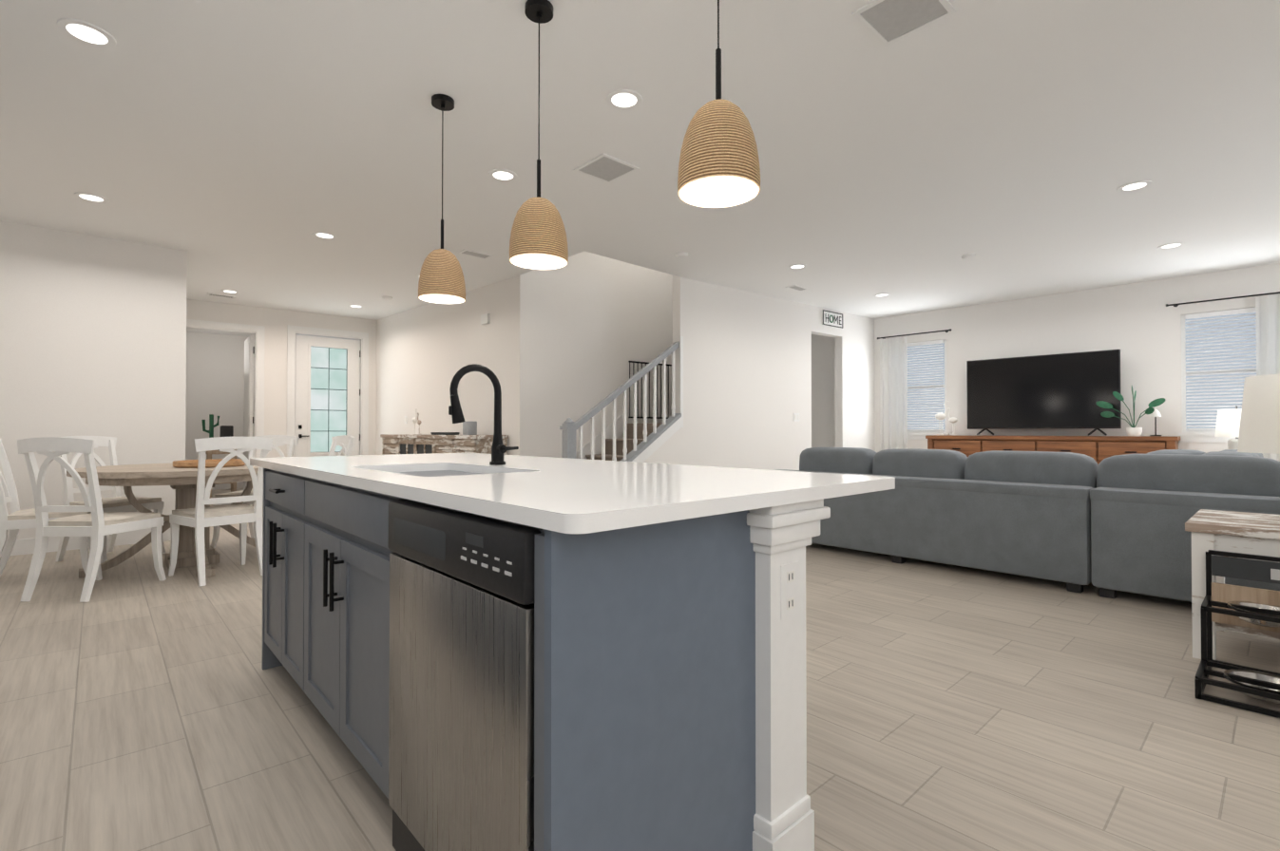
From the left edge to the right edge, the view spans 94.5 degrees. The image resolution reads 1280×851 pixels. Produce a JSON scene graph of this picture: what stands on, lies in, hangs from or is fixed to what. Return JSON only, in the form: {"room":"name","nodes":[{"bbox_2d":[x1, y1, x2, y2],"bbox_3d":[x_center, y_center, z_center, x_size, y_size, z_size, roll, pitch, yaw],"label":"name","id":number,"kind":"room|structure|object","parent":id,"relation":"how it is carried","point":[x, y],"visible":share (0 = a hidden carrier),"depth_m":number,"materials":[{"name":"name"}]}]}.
{"room":"open-plan kitchen","nodes":[
{"label":"open-plan kitchen","id":0,"kind":"room"},
{"bbox_2d":[0,220,187,540],"bbox_3d":[-5.187,-0.308,5.123,1.990,2.800,0.120,1,-1,-42],"label":"wall","id":1,"kind":"structure","parent":0,"point":[92,335],"depth_m":5.29,"materials":[{"name":"paint"}]},
{"bbox_2d":[0,528,171,556],"bbox_3d":[-5.142,1.027,5.060,1.990,0.130,0.015,1,-1,-42],"label":"baseboard","id":2,"kind":"structure","parent":1,"relation":"attached to","point":[26,546],"depth_m":5.20,"materials":[{"name":"white wood"}]},
{"bbox_2d":[185,331,234,489],"bbox_3d":[-8.137,-0.255,10.298,1.770,2.800,0.266,1,-1,-42],"label":"wall","id":3,"kind":"structure","parent":0,"point":[215,374],"depth_m":10.58,"materials":[{"name":"paint"}]},
{"bbox_2d":[234,334,254,488],"bbox_3d":[-6.268,-0.260,9.834,0.328,2.800,3.183,1,-1,-42],"label":"wall","id":4,"kind":"structure","parent":0,"point":[238,340],"depth_m":10.86,"materials":[{"name":"paint"}]},
{"bbox_2d":[186,299,376,458],"bbox_3d":[-5.370,-0.274,8.431,3.006,2.800,0.130,0,-1,-39],"label":"wall","id":5,"kind":"structure","parent":0,"point":[275,322],"depth_m":8.49,"materials":[{"name":"paint"}]},
{"bbox_2d":[243,334,254,490],"bbox_3d":[-5.786,-0.086,8.740,0.054,2.410,0.866,0,-1,-39],"label":"room door","id":6,"kind":"structure","parent":5,"relation":"in","point":[248,400],"depth_m":8.51,"materials":[{"name":"white wood"}]},
{"bbox_2d":[186,319,368,458],"bbox_3d":[-5.230,-0.163,8.530,2.430,2.580,0.150,0,-1,-39],"label":"door frame","id":7,"kind":"structure","parent":5,"relation":"attached to","point":[257,332],"depth_m":8.57,"materials":[{"name":"white wood"}]},
{"bbox_2d":[294,334,360,457],"bbox_3d":[-4.702,-0.110,8.940,0.878,2.442,0.090,0,-1,-39],"label":"front door","id":8,"kind":"structure","parent":5,"relation":"in","point":[327,387],"depth_m":8.92,"materials":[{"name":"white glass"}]},
{"bbox_2d":[375,275,519,456],"bbox_3d":[-2.706,-0.278,8.025,3.889,2.800,0.130,-1,-1,44],"label":"wall","id":9,"kind":"structure","parent":0,"point":[426,353],"depth_m":7.74,"materials":[{"name":"paint"}]},
{"bbox_2d":[480,313,490,324],"bbox_3d":[-1.859,-1.278,7.112,0.151,0.120,0.037,-1,-1,45],"label":"switch plate","id":10,"kind":"object","parent":9,"relation":"attached to","point":[485,318],"depth_m":7.08,"materials":[{"name":"plastic"}]},
{"bbox_2d":[491,411,494,420],"bbox_3d":[-1.709,-0.109,6.975,0.165,0.115,0.011,-1,-1,45],"label":"switch plate","id":11,"kind":"object","parent":9,"relation":"attached to","point":[492,412],"depth_m":7.00,"materials":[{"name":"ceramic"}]},
{"bbox_2d":[519,251,672,458],"bbox_3d":[-0.048,-1.481,7.748,3.400,5.200,0.130,0,-1,-38],"label":"wall","id":12,"kind":"structure","parent":0,"point":[591,325],"depth_m":7.18,"materials":[{"name":"paint"}]},
{"bbox_2d":[628,361,671,419],"bbox_3d":[0.235,-0.455,7.820,0.950,0.730,0.020,0,-1,-38],"label":"rail","id":13,"kind":"object","parent":12,"relation":"attached to","point":[645,363],"visible":0.5,"depth_m":7.72,"materials":[{"name":"black metal"}]},
{"bbox_2d":[0,488,1279,850],"bbox_3d":[-0.267,1.133,6.184,11.200,0.060,17.000,1,-1,-42],"label":"floor","id":14,"kind":"structure","parent":0,"point":[143,707],"depth_m":2.11,"materials":[{"name":"tile"}]},
{"bbox_2d":[0,439,91,577],"bbox_3d":[-4.232,0.582,4.191,0.578,1.009,0.481,0,-1,-37],"label":"chair","id":15,"kind":"object","parent":14,"relation":"on","point":[15,521],"visible":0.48,"depth_m":4.15,"materials":[{"name":"wood"}]},
{"bbox_2d":[17,437,166,602],"bbox_3d":[-3.567,0.578,3.870,0.481,1.009,0.578,0,-1,1],"label":"chair","id":16,"kind":"object","parent":14,"relation":"on","point":[97,525],"visible":1,"depth_m":3.68,"materials":[{"name":"wood"}]},
{"bbox_2d":[55,436,165,563],"bbox_3d":[-4.375,0.589,4.878,0.578,1.009,0.481,0,-1,13],"label":"chair","id":17,"kind":"object","parent":14,"relation":"on","point":[117,503],"visible":0.4,"depth_m":4.85,"materials":[{"name":"wood"}]},
{"bbox_2d":[66,458,258,577],"bbox_3d":[-3.546,0.681,4.691,1.440,0.809,1.440,1,-1,-42],"label":"dining table","id":18,"kind":"object","parent":14,"relation":"on","point":[181,477],"visible":0.6,"depth_m":4.44,"materials":[{"name":"brown wood"}]},
{"bbox_2d":[168,437,272,587],"bbox_3d":[-3.025,0.583,4.282,0.578,1.009,0.481,0,-1,38],"label":"chair","id":19,"kind":"object","parent":14,"relation":"on","point":[200,517],"visible":1,"depth_m":4.16,"materials":[{"name":"wood"}]},
{"bbox_2d":[205,449,236,498],"bbox_3d":[-6.426,0.752,9.093,0.400,0.759,0.400,0,-1,-39],"label":"stand","id":20,"kind":"object","parent":14,"relation":"on","point":[208,453],"visible":0.21,"depth_m":8.94,"materials":[{"name":"brown wood"}]},
{"bbox_2d":[201,414,233,450],"bbox_3d":[-6.461,0.102,9.062,0.393,0.539,0.208,1,-1,-42],"label":"decor","id":21,"kind":"object","parent":20,"relation":"on","point":[226,430],"visible":0.67,"depth_m":9.03,"materials":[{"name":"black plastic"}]},
{"bbox_2d":[210,435,299,548],"bbox_3d":[-3.590,0.596,5.566,0.481,1.009,0.578,0,-1,-3],"label":"chair","id":22,"kind":"object","parent":14,"relation":"on","point":[284,440],"visible":0.21,"depth_m":5.78,"materials":[{"name":"wood"}]},
{"bbox_2d":[328,435,354,456],"bbox_3d":[-2.879,0.592,5.213,0.481,1.009,0.578,-1,-1,43],"label":"chair","id":23,"kind":"object","parent":14,"relation":"on","point":[346,443],"visible":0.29,"depth_m":5.43,"materials":[{"name":"wood"}]},
{"bbox_2d":[380,434,508,455],"bbox_3d":[-2.533,0.615,7.429,2.450,0.999,0.420,-1,-1,44],"label":"console","id":24,"kind":"object","parent":14,"relation":"on","point":[410,444],"visible":0.15,"depth_m":7.09,"materials":[{"name":"beige stone"}]},
{"bbox_2d":[411,408,421,434],"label":"decor","id":25,"kind":"object","parent":24,"relation":"on","point":[414,420],"depth_m":7.89,"materials":[{"name":"ceramic"}]},
{"bbox_2d":[430,421,477,435],"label":"decor","id":26,"kind":"object","parent":24,"relation":"on","point":[469,428],"depth_m":6.94,"materials":[{"name":"ceramic"}]},
{"bbox_2d":[249,462,839,850],"bbox_3d":[-0.636,0.617,2.007,0.777,0.883,2.373,1,-1,-42],"label":"kitchen island","id":27,"kind":"object","parent":14,"relation":"on","point":[497,649],"depth_m":1.20,"materials":[{"name":"grey wood"}]},
{"bbox_2d":[249,453,895,527],"bbox_3d":[-0.562,0.162,2.196,1.095,0.030,2.567,1,-1,-42],"label":"island countertop","id":28,"kind":"structure","parent":27,"relation":"on","point":[574,492],"depth_m":1.46,"materials":[{"name":"white stone"}]},
{"bbox_2d":[390,466,496,474],"bbox_3d":[-0.677,0.273,1.999,0.404,0.219,0.714,1,-1,-42],"label":"sink","id":29,"kind":"object","parent":28,"relation":"in","point":[405,469],"depth_m":2.27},
{"bbox_2d":[448,363,518,466],"bbox_3d":[-0.564,-0.040,2.143,0.223,0.373,0.155,1,-1,-42],"label":"faucet","id":30,"kind":"object","parent":28,"relation":"on","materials":[{"name":"black metal"}]},
{"bbox_2d":[585,422,662,461],"bbox_3d":[0.252,0.544,7.281,3.275,1.139,0.931,0,-1,-38],"label":"stair steps","id":31,"kind":"structure","parent":14,"relation":"on","point":[620,443],"depth_m":7.11,"materials":[{"name":"carpet"}]},
{"bbox_2d":[559,336,683,460],"bbox_3d":[-0.149,0.041,6.308,1.537,2.124,0.135,0,-1,-38],"label":"stair railing","id":32,"kind":"object","parent":31,"relation":"on","point":[569,427],"visible":0.77,"depth_m":6.36,"materials":[{"name":"white wood"}]},
{"bbox_2d":[772,447,1279,602],"bbox_3d":[3.224,0.637,5.128,2.485,0.909,3.366,1,-1,-42],"label":"sofa","id":33,"kind":"object","parent":14,"relation":"on","point":[1109,527],"visible":0.75,"depth_m":3.93,"materials":[{"name":"fabric"}]},
{"bbox_2d":[925,435,1180,465],"bbox_3d":[5.048,0.623,7.468,0.546,0.984,2.615,1,-1,-42],"label":"media console","id":34,"kind":"object","parent":14,"relation":"on","point":[1098,449],"visible":0.25,"depth_m":7.13,"materials":[{"name":"brown wood"}]},
{"bbox_2d":[935,401,957,435],"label":"decor","id":35,"kind":"object","parent":34,"relation":"on","point":[939,416],"depth_m":8.27,"materials":[{"name":"ceramic"}]},
{"bbox_2d":[966,349,1121,436],"bbox_3d":[5.027,-0.379,7.478,0.275,1.010,1.630,1,-1,-42],"label":"tv","id":36,"kind":"object","parent":34,"relation":"on","point":[1064,391],"visible":1,"depth_m":7.41,"materials":[{"name":"black plastic"}]},
{"bbox_2d":[1095,385,1165,436],"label":"decor","id":37,"kind":"object","parent":34,"relation":"on","point":[1133,430],"depth_m":6.72,"materials":[{"name":"plant"}]},
{"bbox_2d":[1184,509,1279,660],"bbox_3d":[3.192,0.755,2.508,0.710,0.619,1.240,1,-1,-42],"label":"side table","id":38,"kind":"object","parent":14,"relation":"on","point":[1241,532],"visible":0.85,"depth_m":2.69,"materials":[{"name":"white wood"}]},
{"bbox_2d":[1237,373,1279,454],"bbox_3d":[3.091,0.089,2.721,0.490,0.715,0.490,1,-1,-42],"label":"table lamp","id":39,"kind":"object","parent":38,"relation":"on","point":[1259,429],"visible":1,"depth_m":2.73,"materials":[{"name":"fabric"}]},
{"bbox_2d":[1194,550,1279,718],"bbox_3d":[2.594,0.808,2.223,0.523,0.508,0.710,1,-1,-42],"label":"stand","id":40,"kind":"object","parent":14,"relation":"on","point":[1251,607],"visible":1,"depth_m":2.49,"materials":[{"name":"black metal"}]},
{"bbox_3d":[6.118,0.803,6.203,0.466,0.599,0.456,1,-1,-42],"label":"end table","id":41,"kind":"object","parent":14,"relation":"on","visible":0},
{"bbox_2d":[1214,405,1241,449],"bbox_3d":[6.199,0.149,6.149,0.330,0.705,0.330,1,-1,-42],"label":"table lamp","id":42,"kind":"object","parent":41,"relation":"on","point":[1228,423],"visible":0.44,"depth_m":6.11,"materials":[{"name":"fabric"}]},
{"bbox_2d":[0,0,1279,336],"bbox_3d":[-0.267,-1.822,6.215,11.200,0.250,17.000,1,-1,-42],"label":"ceiling","id":43,"kind":"structure","parent":0,"point":[245,148],"depth_m":3.57,"materials":[{"name":"paint"}]},
{"bbox_2d":[56,18,116,48],"bbox_3d":[-2.436,-1.731,2.609,0.193,0.006,0.202,1,-1,-42],"label":"recessed light","id":44,"kind":"object","parent":43,"relation":"in","point":[100,37],"depth_m":2.61,"materials":[{"name":"white plastic"}]},
{"bbox_2d":[74,191,109,203],"bbox_3d":[-4.111,-1.712,4.440,0.189,0.006,0.207,1,-1,-42],"label":"recessed light","id":45,"kind":"object","parent":43,"relation":"in","point":[88,197],"depth_m":4.45,"materials":[{"name":"white plastic"}]},
{"bbox_2d":[206,292,236,299],"bbox_3d":[-5.413,-1.678,7.657,0.300,0.008,0.160,1,-1,-42],"label":"ceiling vent","id":46,"kind":"object","parent":43,"relation":"in","point":[209,294],"depth_m":7.65,"materials":[{"name":"white metal"}]},
{"bbox_2d":[312,231,337,239],"bbox_3d":[-2.821,-1.703,5.295,0.187,0.006,0.204,1,-1,-42],"label":"recessed light","id":47,"kind":"object","parent":43,"relation":"in","point":[321,235],"depth_m":5.29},
{"bbox_2d":[382,295,392,300],"bbox_3d":[-3.300,-1.665,7.734,0.122,0.032,0.122,0,-1,39],"label":"smoke detector","id":48,"kind":"object","parent":43,"relation":"attached to","point":[385,297],"depth_m":7.70,"materials":[{"name":"white plastic"}]},
{"bbox_2d":[418,94,465,304],"bbox_3d":[-1.046,-1.198,3.135,0.241,1.060,0.241,1,-1,-42],"label":"pendant light","id":49,"kind":"object","parent":43,"relation":"hanging from","point":[441,278],"visible":1,"depth_m":3.06,"materials":[{"name":"beige wicker"}]},
{"bbox_2d":[458,248,493,259],"bbox_3d":[-1.627,-1.696,5.863,0.300,0.008,0.160,1,-1,-42],"label":"ceiling vent","id":50,"kind":"object","parent":43,"relation":"in","point":[466,252],"depth_m":5.85,"materials":[{"name":"white metal"}]},
{"bbox_2d":[488,169,517,181],"bbox_3d":[-0.939,-1.716,4.052,0.196,0.006,0.200,1,-1,-42],"label":"recessed light","id":51,"kind":"object","parent":43,"relation":"in","point":[501,175],"depth_m":4.06,"materials":[{"name":"white plastic"}]},
{"bbox_2d":[509,0,568,269],"bbox_3d":[-0.418,-1.205,2.449,0.241,1.060,0.241,1,-1,-42],"label":"pendant light","id":52,"kind":"object","parent":43,"relation":"hanging from","point":[538,240],"visible":1,"depth_m":2.38,"materials":[{"name":"beige wicker"}]},
{"bbox_2d":[573,152,639,183],"bbox_3d":[-0.224,-1.716,3.961,0.310,0.008,0.320,1,-1,-42],"label":"ceiling vent","id":53,"kind":"object","parent":43,"relation":"in","point":[606,168],"depth_m":3.95,"materials":[{"name":"white metal"}]},
{"bbox_2d":[605,88,642,110],"bbox_3d":[-0.084,-1.725,3.128,0.195,0.006,0.197,1,-1,-42],"label":"recessed light","id":54,"kind":"object","parent":43,"relation":"in","point":[622,99],"depth_m":3.13,"materials":[{"name":"white plastic"}]},
{"bbox_2d":[675,251,687,258],"bbox_3d":[0.409,-1.684,5.857,0.122,0.032,0.122,0,-1,3],"label":"smoke detector","id":55,"kind":"object","parent":43,"relation":"attached to","point":[680,255],"depth_m":5.82,"materials":[{"name":"white plastic"}]},
{"bbox_2d":[677,0,760,208],"bbox_3d":[0.231,-1.212,1.742,0.241,1.060,0.241,1,-1,-42],"label":"pendant light","id":56,"kind":"object","parent":43,"relation":"hanging from","point":[718,165],"visible":1,"depth_m":1.66,"materials":[{"name":"beige wicker"}]},
{"bbox_2d":[785,285,809,291],"bbox_3d":[1.930,-1.682,7.249,0.300,0.008,0.140,1,-1,-42],"label":"ceiling vent","id":57,"kind":"object","parent":43,"relation":"in","point":[794,287],"depth_m":7.24,"materials":[{"name":"white metal"}]},
{"bbox_2d":[851,0,955,46],"bbox_3d":[1.105,-1.731,2.480,0.310,0.008,0.300,1,-1,-42],"label":"ceiling vent","id":58,"kind":"object","parent":43,"relation":"in","point":[886,23],"depth_m":2.50,"materials":[{"name":"white metal"}]},
{"bbox_2d":[961,253,975,259],"bbox_3d":[3.280,-1.684,5.909,0.122,0.032,0.122,0,-1,39],"label":"smoke detector","id":59,"kind":"object","parent":43,"relation":"attached to","point":[968,256],"depth_m":5.87,"materials":[{"name":"white plastic"}]},
{"bbox_2d":[1116,180,1152,191],"bbox_3d":[3.535,-1.714,4.231,0.205,0.006,0.192,1,-1,-42],"label":"recessed light","id":60,"kind":"object","parent":43,"relation":"in","point":[1139,184],"depth_m":4.23,"materials":[{"name":"white plastic"}]},
{"bbox_2d":[1157,242,1184,248],"bbox_3d":[5.012,-1.700,5.589,0.211,0.006,0.189,1,-1,-42],"label":"recessed light","id":61,"kind":"object","parent":43,"relation":"in","point":[1176,244],"depth_m":5.59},
{"bbox_2d":[643,275,874,470],"bbox_3d":[1.473,-1.482,7.619,5.458,5.200,0.130,0,-1,-38],"label":"wall","id":62,"kind":"structure","parent":0,"point":[737,378],"depth_m":7.52,"materials":[{"name":"paint"}]},
{"bbox_2d":[575,413,681,462],"bbox_3d":[-0.118,0.415,6.329,1.392,1.123,0.240,1,-1,-42],"label":"trim","id":63,"kind":"structure","parent":62,"relation":"attached to","point":[653,444],"depth_m":6.29,"materials":[{"name":"white wood"}]},
{"bbox_2d":[793,413,799,421],"bbox_3d":[2.122,-0.111,8.026,0.120,0.115,0.012,0,-1,-39],"label":"switch plate","id":64,"kind":"object","parent":62,"relation":"attached to","point":[795,415],"depth_m":8.02,"materials":[{"name":"plastic"}]},
{"bbox_2d":[821,309,842,328],"bbox_3d":[2.783,-1.533,8.545,0.490,0.210,0.029,0,-1,-38],"label":"home sign","id":65,"kind":"object","parent":62,"relation":"attached to","point":[832,319],"visible":1,"depth_m":8.53,"materials":[{"name":"white wood"}]},
{"bbox_2d":[811,333,835,447],"bbox_3d":[2.840,-0.264,9.464,0.214,2.800,1.110,1,-1,-42],"label":"wall","id":66,"kind":"structure","parent":0,"point":[823,423],"depth_m":9.27,"materials":[{"name":"paint"}]},
{"bbox_2d":[874,263,1279,453],"bbox_3d":[6.429,-0.293,6.532,0.437,2.800,8.045,1,-1,-42],"label":"wall","id":67,"kind":"structure","parent":0,"point":[1138,325],"depth_m":7.23,"materials":[{"name":"paint"}]},
{"bbox_2d":[877,328,951,339],"bbox_3d":[4.056,-1.351,8.783,0.126,0.038,1.060,1,-1,-42],"label":"curtain rod","id":68,"kind":"object","parent":67,"relation":"attached to","point":[946,331],"visible":0.94,"depth_m":8.72,"materials":[{"name":"black metal"}]},
{"bbox_2d":[879,336,907,451],"bbox_3d":[3.837,-0.114,8.957,0.070,2.430,0.410,1,-1,-42],"label":"curtain","id":69,"kind":"object","parent":68,"relation":"hanging from","point":[893,392],"visible":0.65,"depth_m":8.96,"materials":[{"name":"white fabric"}]},
{"bbox_2d":[907,339,949,439],"bbox_3d":[4.149,-0.515,8.796,0.160,1.450,0.842,1,-1,-42],"label":"window","id":70,"kind":"structure","parent":67,"relation":"attached to","point":[917,434],"depth_m":8.65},
{"bbox_2d":[907,340,944,430],"bbox_3d":[4.131,-0.582,8.781,0.060,1.307,0.701,1,-1,-42],"label":"window blinds","id":71,"kind":"object","parent":70,"relation":"attached to","point":[926,343],"visible":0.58,"depth_m":8.71,"materials":[{"name":"white plastic"}]},
{"bbox_2d":[1178,308,1256,442],"bbox_3d":[6.459,-0.539,6.454,0.161,1.450,0.882,1,-1,-42],"label":"window","id":72,"kind":"structure","parent":67,"relation":"attached to","point":[1196,436],"depth_m":6.70,"materials":[{"name":"white wood"}]},
{"bbox_2d":[1184,307,1256,430],"bbox_3d":[6.442,-0.606,6.439,0.061,1.307,0.741,1,-1,-42],"label":"window blinds","id":73,"kind":"object","parent":72,"relation":"attached to","point":[1221,313],"visible":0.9,"depth_m":6.53,"materials":[{"name":"white plastic"}]},
{"bbox_2d":[1165,291,1279,306],"bbox_3d":[6.486,-1.376,6.320,0.135,0.038,1.300,1,-1,-42],"label":"curtain rod","id":74,"kind":"object","parent":67,"relation":"attached to","point":[1174,305],"visible":1,"depth_m":6.43,"materials":[{"name":"black metal"}]},
{"bbox_2d":[1255,294,1279,461],"bbox_3d":[6.681,-0.143,6.073,0.071,2.430,0.490,1,-1,-42],"label":"curtain","id":75,"kind":"object","parent":74,"relation":"hanging from","point":[1268,331],"visible":0.44,"depth_m":6.18,"materials":[{"name":"white fabric"}]},
{"label":"outside","id":76,"kind":"structure","parent":0,"visible":0},
{"bbox_2d":[298,312,1256,429],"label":"windows","id":77,"kind":"structure","parent":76,"point":[943,352],"depth_m":6.71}
]}

